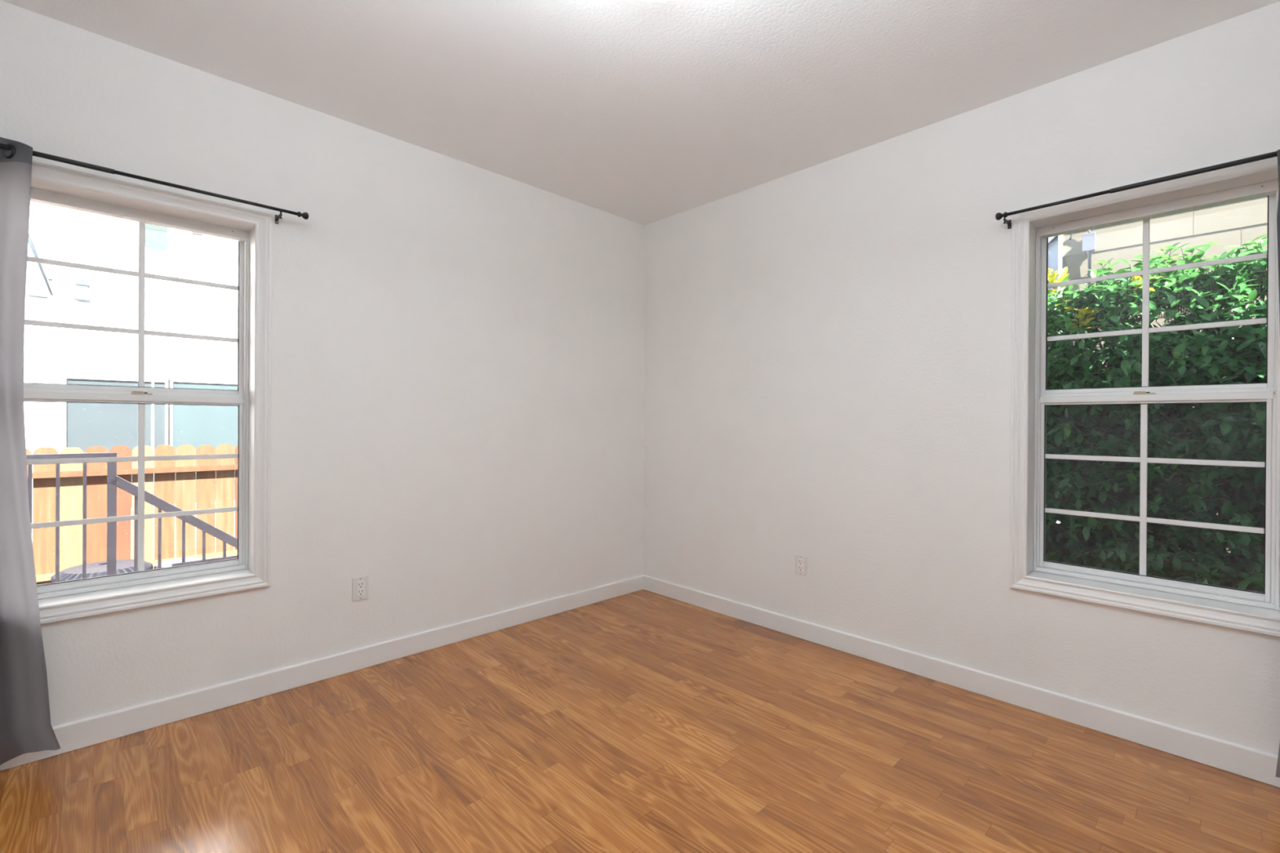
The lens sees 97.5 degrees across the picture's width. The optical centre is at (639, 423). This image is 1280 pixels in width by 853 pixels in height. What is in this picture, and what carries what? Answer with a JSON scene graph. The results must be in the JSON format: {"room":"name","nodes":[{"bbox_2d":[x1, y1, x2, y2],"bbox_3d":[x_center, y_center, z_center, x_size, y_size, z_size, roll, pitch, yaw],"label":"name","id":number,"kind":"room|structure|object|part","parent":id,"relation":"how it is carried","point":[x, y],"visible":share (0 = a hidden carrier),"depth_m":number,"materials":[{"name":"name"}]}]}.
{"room":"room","nodes":[
{"label":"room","id":0,"kind":"room"},
{"bbox_2d":[0,0,644,727],"bbox_3d":[-1.174,-0.115,2.747,3.550,2.480,0.200,0,0,-44],"label":"wall","id":1,"kind":"structure","parent":0,"point":[457,369],"depth_m":2.57,"materials":[{"name":"paint"}]},
{"bbox_2d":[22,160,271,624],"bbox_3d":[-1.844,-0.097,2.081,0.773,1.506,0.214,0,0,-44],"label":"window","id":2,"kind":"structure","parent":1,"relation":"in","point":[140,395],"depth_m":2.14,"materials":[{"name":"white plastic"}]},
{"bbox_2d":[24,222,238,386],"bbox_3d":[-1.895,-0.460,2.136,0.603,0.646,0.008,0,0,-44],"label":"grille","id":3,"kind":"object","parent":2,"relation":"attached to","point":[141,275],"depth_m":2.13,"materials":[{"name":"white plastic"}]},
{"bbox_2d":[26,404,238,572],"bbox_3d":[-1.876,0.241,2.113,0.598,0.634,0.008,0,0,-44],"label":"grille","id":4,"kind":"object","parent":2,"relation":"attached to","point":[140,458],"depth_m":2.11,"materials":[{"name":"white plastic"}]},
{"bbox_3d":[-1.896,-0.449,2.137,0.643,0.682,0.040,0,0,-44],"label":"sash","id":5,"kind":"part","parent":2,"relation":"part of","materials":[{"name":"white plastic"}]},
{"bbox_3d":[-1.877,0.237,2.114,0.632,0.691,0.036,0,0,-44],"label":"sash","id":6,"kind":"part","parent":2,"relation":"part of","materials":[{"name":"white plastic"}]},
{"bbox_2d":[0,142,308,223],"bbox_3d":[-1.786,-0.844,1.947,1.113,0.050,0.089,0,0,-44],"label":"curtain rod","id":7,"kind":"object","parent":1,"relation":"attached to","point":[304,215],"visible":1,"depth_m":1.97,"materials":[{"name":"black metal"}]},
{"bbox_2d":[0,137,60,765],"bbox_3d":[-2.021,0.084,1.682,0.407,1.946,0.102,0,0,-44],"label":"curtain","id":8,"kind":"object","parent":7,"relation":"hanging from","point":[25,726],"visible":1,"depth_m":1.75,"materials":[{"name":"grey fabric"}]},
{"bbox_2d":[0,574,643,771],"bbox_3d":[-1.107,1.058,2.672,3.150,0.092,0.012,0,0,-44],"label":"baseboard","id":9,"kind":"structure","parent":1,"relation":"attached to","point":[86,732],"depth_m":2.33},
{"bbox_2d":[351,575,368,601],"bbox_3d":[-1.258,0.743,2.527,0.069,0.103,0.009,0,0,-44],"label":"power outlet","id":10,"kind":"object","parent":1,"relation":"attached to","point":[359,584],"visible":1,"depth_m":2.52,"materials":[{"name":"white plastic"}]},
{"bbox_2d":[356,580,364,596],"bbox_3d":[-1.256,0.743,2.525,0.033,0.067,0.004,0,0,-44],"label":"receptacle","id":11,"kind":"object","parent":10,"relation":"attached to","point":[360,584],"depth_m":2.52,"materials":[{"name":"white plastic"}]},
{"bbox_2d":[0,589,1279,852],"bbox_3d":[0.001,1.174,1.527,3.150,0.120,3.200,0,0,-44],"label":"floor","id":12,"kind":"structure","parent":0,"point":[642,721],"depth_m":1.82,"materials":[{"name":"brown wood"}]},
{"bbox_2d":[0,0,1279,225],"bbox_3d":[0.016,-1.386,1.522,3.150,0.120,3.200,0,0,-44],"label":"ceiling","id":13,"kind":"structure","parent":0,"point":[642,112],"depth_m":2.07,"materials":[{"name":"paint"}]},
{"bbox_2d":[644,0,666,1],"bbox_3d":[0.045,-1.255,1.512,0.322,0.140,0.322,0,0,-44],"label":"ceiling light","id":14,"kind":"object","parent":13,"relation":"attached to","point":[645,0],"visible":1,"depth_m":1.62,"materials":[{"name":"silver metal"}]},
{"bbox_2d":[643,0,1279,755],"bbox_3d":[1.212,-0.101,2.689,0.200,2.480,3.600,0,0,-44],"label":"wall","id":15,"kind":"structure","parent":0,"point":[828,353],"depth_m":2.53,"materials":[{"name":"paint"}]},
{"bbox_2d":[795,554,807,576],"bbox_3d":[0.837,0.738,2.923,0.009,0.103,0.069,0,0,-44],"label":"power outlet","id":16,"kind":"object","parent":15,"relation":"attached to","point":[801,562],"visible":1,"depth_m":2.92,"materials":[{"name":"white plastic"}]},
{"bbox_2d":[797,558,803,572],"bbox_3d":[0.836,0.738,2.921,0.004,0.067,0.033,0,0,-44],"label":"receptacle","id":17,"kind":"object","parent":16,"relation":"attached to","point":[800,561],"depth_m":2.92,"materials":[{"name":"white plastic"}]},
{"bbox_2d":[643,575,1279,787],"bbox_3d":[1.129,1.071,2.618,0.012,0.092,3.200,0,0,-44],"label":"baseboard","id":18,"kind":"structure","parent":15,"relation":"attached to","point":[1246,762],"depth_m":2.23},
{"bbox_2d":[995,151,1277,228],"bbox_3d":[1.820,-0.807,1.856,0.089,0.050,1.105,0,0,-44],"label":"curtain rod","id":19,"kind":"object","parent":15,"relation":"attached to","point":[998,215],"visible":1,"depth_m":1.90,"materials":[{"name":"black metal"}]},
{"bbox_2d":[1275,149,1279,777],"bbox_3d":[2.042,0.107,1.568,0.086,1.897,0.362,0,0,-44],"label":"curtain","id":20,"kind":"object","parent":19,"relation":"hanging from","point":[1277,771],"visible":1,"depth_m":1.68,"materials":[{"name":"grey fabric"}]},
{"bbox_3d":[2.042,0.100,1.567,0.086,1.741,0.362,0,0,-44],"label":"panel","id":21,"kind":"part","parent":20,"relation":"part of","materials":[{"name":"grey fabric"}]},
{"bbox_2d":[1009,149,1279,637],"bbox_3d":[1.826,-0.096,2.038,0.214,1.506,0.773,0,0,-44],"label":"window","id":22,"kind":"structure","parent":15,"relation":"in","point":[1144,395],"depth_m":2.07,"materials":[{"name":"white plastic"}]},
{"bbox_3d":[1.897,0.243,2.110,0.007,0.680,0.643,0,0,-44],"label":"screen frame","id":23,"kind":"part","parent":22,"relation":"part of","materials":[{"name":"white plastic"}]},
{"bbox_2d":[1044,404,1265,575],"bbox_3d":[1.854,0.243,2.069,0.008,0.634,0.598,0,0,-44],"label":"grille","id":24,"kind":"object","parent":22,"relation":"attached to","point":[1143,519],"depth_m":2.07,"materials":[{"name":"white plastic"}]},
{"bbox_3d":[1.855,0.239,2.069,0.036,0.691,0.632,0,0,-44],"label":"sash","id":25,"kind":"part","parent":22,"relation":"part of","materials":[{"name":"white plastic"}]},
{"bbox_2d":[1047,217,1266,386],"bbox_3d":[1.883,-0.458,2.091,0.008,0.646,0.603,0,0,-44],"label":"grille","id":26,"kind":"object","parent":22,"relation":"attached to","point":[1145,331],"depth_m":2.08,"materials":[{"name":"white plastic"}]},
{"bbox_3d":[1.884,-0.447,2.092,0.040,0.682,0.643,0,0,-44],"label":"sash","id":27,"kind":"part","parent":22,"relation":"part of","materials":[{"name":"white plastic"}]},
{"label":"outside","id":28,"kind":"structure","parent":0,"visible":0},
{"bbox_2d":[130,548,195,568],"bbox_3d":[-1.397,1.651,3.796,20.000,0.200,16.000,0,0,-44],"label":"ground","id":29,"kind":"structure","parent":28,"point":[195,548],"depth_m":6.48,"materials":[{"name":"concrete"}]},
{"bbox_2d":[50,559,152,582],"bbox_3d":[-3.761,1.254,3.941,0.516,0.562,0.516,0,0,-44],"label":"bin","id":30,"kind":"object","parent":29,"relation":"on","point":[125,566],"visible":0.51,"depth_m":3.84,"materials":[{"name":"grey plastic"}]},
{"bbox_3d":[-3.760,0.978,3.941,0.060,0.010,0.060,0,0,-44],"label":"lid knob","id":31,"kind":"part","parent":30,"relation":"part of","materials":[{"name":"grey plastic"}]},
{"bbox_2d":[23,201,238,555],"bbox_3d":[-6.976,-1.289,7.420,15.600,5.600,3.600,0,0,-44],"label":"neighbor house","id":32,"kind":"structure","parent":29,"relation":"on","point":[52,355],"depth_m":6.40,"materials":[{"name":"white paint"}]},
{"bbox_2d":[28,232,53,295],"bbox_3d":[-6.403,-1.984,5.856,0.399,1.229,0.037,0,0,-44],"label":"drain pipe","id":33,"kind":"object","parent":32,"relation":"attached to","point":[30,242],"visible":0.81,"depth_m":5.92,"materials":[{"name":"grey metal"}]},
{"bbox_2d":[73,279,90,302],"bbox_3d":[-6.067,-1.448,6.110,0.128,0.234,0.144,0,0,-44],"label":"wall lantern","id":34,"kind":"object","parent":32,"relation":"attached to","point":[82,286],"visible":1,"depth_m":6.07,"materials":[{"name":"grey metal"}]},
{"bbox_3d":[-6.062,-1.424,6.106,0.086,0.135,0.100,0,0,-44],"label":"glass","id":35,"kind":"part","parent":34,"relation":"part of","materials":[{"name":"white glass"}]},
{"bbox_3d":[-5.915,0.241,6.362,0.816,1.456,0.011,0,0,-44],"label":"pane","id":36,"kind":"part","parent":32,"relation":"part of","materials":[{"name":"clear glass"}]},
{"bbox_3d":[-5.678,-2.355,6.572,0.230,0.650,0.011,0,0,-44],"label":"pane","id":37,"kind":"part","parent":32,"relation":"part of","materials":[{"name":"clear glass"}]},
{"bbox_3d":[-5.252,0.238,7.004,0.890,1.468,0.011,0,0,-44],"label":"pane","id":38,"kind":"part","parent":32,"relation":"part of","materials":[{"name":"clear glass"}]},
{"bbox_2d":[26,444,237,585],"bbox_3d":[-3.909,0.865,5.548,7.070,1.337,0.200,0,0,-44],"label":"picket fence","id":39,"kind":"object","parent":29,"relation":"on","point":[197,487],"visible":0.25,"depth_m":4.96,"materials":[{"name":"brown wood"}]},
{"bbox_3d":[-4.575,0.422,4.824,5.103,0.043,0.089,0,0,-44],"label":"rail","id":40,"kind":"part","parent":39,"relation":"part of","materials":[{"name":"brown wood"}]},
{"bbox_3d":[-4.595,1.259,4.841,5.103,0.052,0.045,0,0,-44],"label":"rail","id":41,"kind":"part","parent":39,"relation":"part of","materials":[{"name":"grey wood"}]},
{"bbox_2d":[26,452,237,582],"bbox_3d":[-2.837,0.843,2.537,2.774,1.403,0.034,0,0,-44],"label":"stair railing","id":42,"kind":"object","parent":29,"relation":"on","point":[113,481],"visible":0.3,"depth_m":2.76,"materials":[{"name":"paint"}]},
{"bbox_3d":[-3.207,0.153,2.173,1.731,0.026,0.034,0,0,-44],"label":"rail","id":43,"kind":"part","parent":42,"relation":"part of","materials":[{"name":"metal"}]},
{"bbox_3d":[-2.602,0.857,2.764,0.034,1.377,0.034,0,0,-44],"label":"post","id":44,"kind":"part","parent":42,"relation":"part of","materials":[{"name":"paint"}]},
{"bbox_3d":[-2.228,0.675,3.124,1.058,0.833,0.034,0,0,-44],"label":"handrail","id":45,"kind":"part","parent":42,"relation":"part of","materials":[{"name":"paint"}]},
{"bbox_3d":[-2.146,0.741,3.204,0.807,0.021,0.028,0,0,-44],"label":"rail","id":46,"kind":"part","parent":42,"relation":"part of","materials":[{"name":"paint"}]},
{"bbox_2d":[155,557,202,568],"bbox_3d":[-3.463,1.284,4.230,0.284,0.507,0.284,0,0,-44],"label":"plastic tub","id":47,"kind":"object","parent":29,"relation":"on","point":[166,563],"visible":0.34,"depth_m":4.21,"materials":[{"name":"white plastic"}]},
{"bbox_2d":[1048,235,1057,357],"bbox_3d":[5.491,-0.413,6.826,2.300,4.003,5.680,0,0,-44],"label":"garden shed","id":48,"kind":"object","parent":29,"relation":"on","point":[1052,241],"visible":0.02,"depth_m":6.25,"materials":[{"name":"white"}]},
{"bbox_2d":[1056,195,1267,566],"bbox_3d":[5.307,-0.791,3.098,2.550,4.930,5.300,0,0,-44],"label":"house","id":49,"kind":"structure","parent":29,"relation":"on","point":[1235,223],"depth_m":3.74,"materials":[{"name":"white"}]},
{"bbox_2d":[1069,229,1096,439],"bbox_3d":[3.181,-0.030,4.053,0.054,2.786,0.156,0,0,-44],"label":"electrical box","id":50,"kind":"object","parent":49,"relation":"attached to","point":[1089,239],"visible":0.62,"depth_m":4.01,"materials":[{"name":"grey metal"}]},
{"bbox_2d":[1044,233,1279,592],"bbox_3d":[2.687,0.423,2.809,1.289,2.639,2.880,0,0,-44],"label":"hedge","id":51,"kind":"object","parent":29,"relation":"on","point":[1233,432],"visible":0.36,"depth_m":2.64,"materials":[{"name":"green plant"}]}
]}

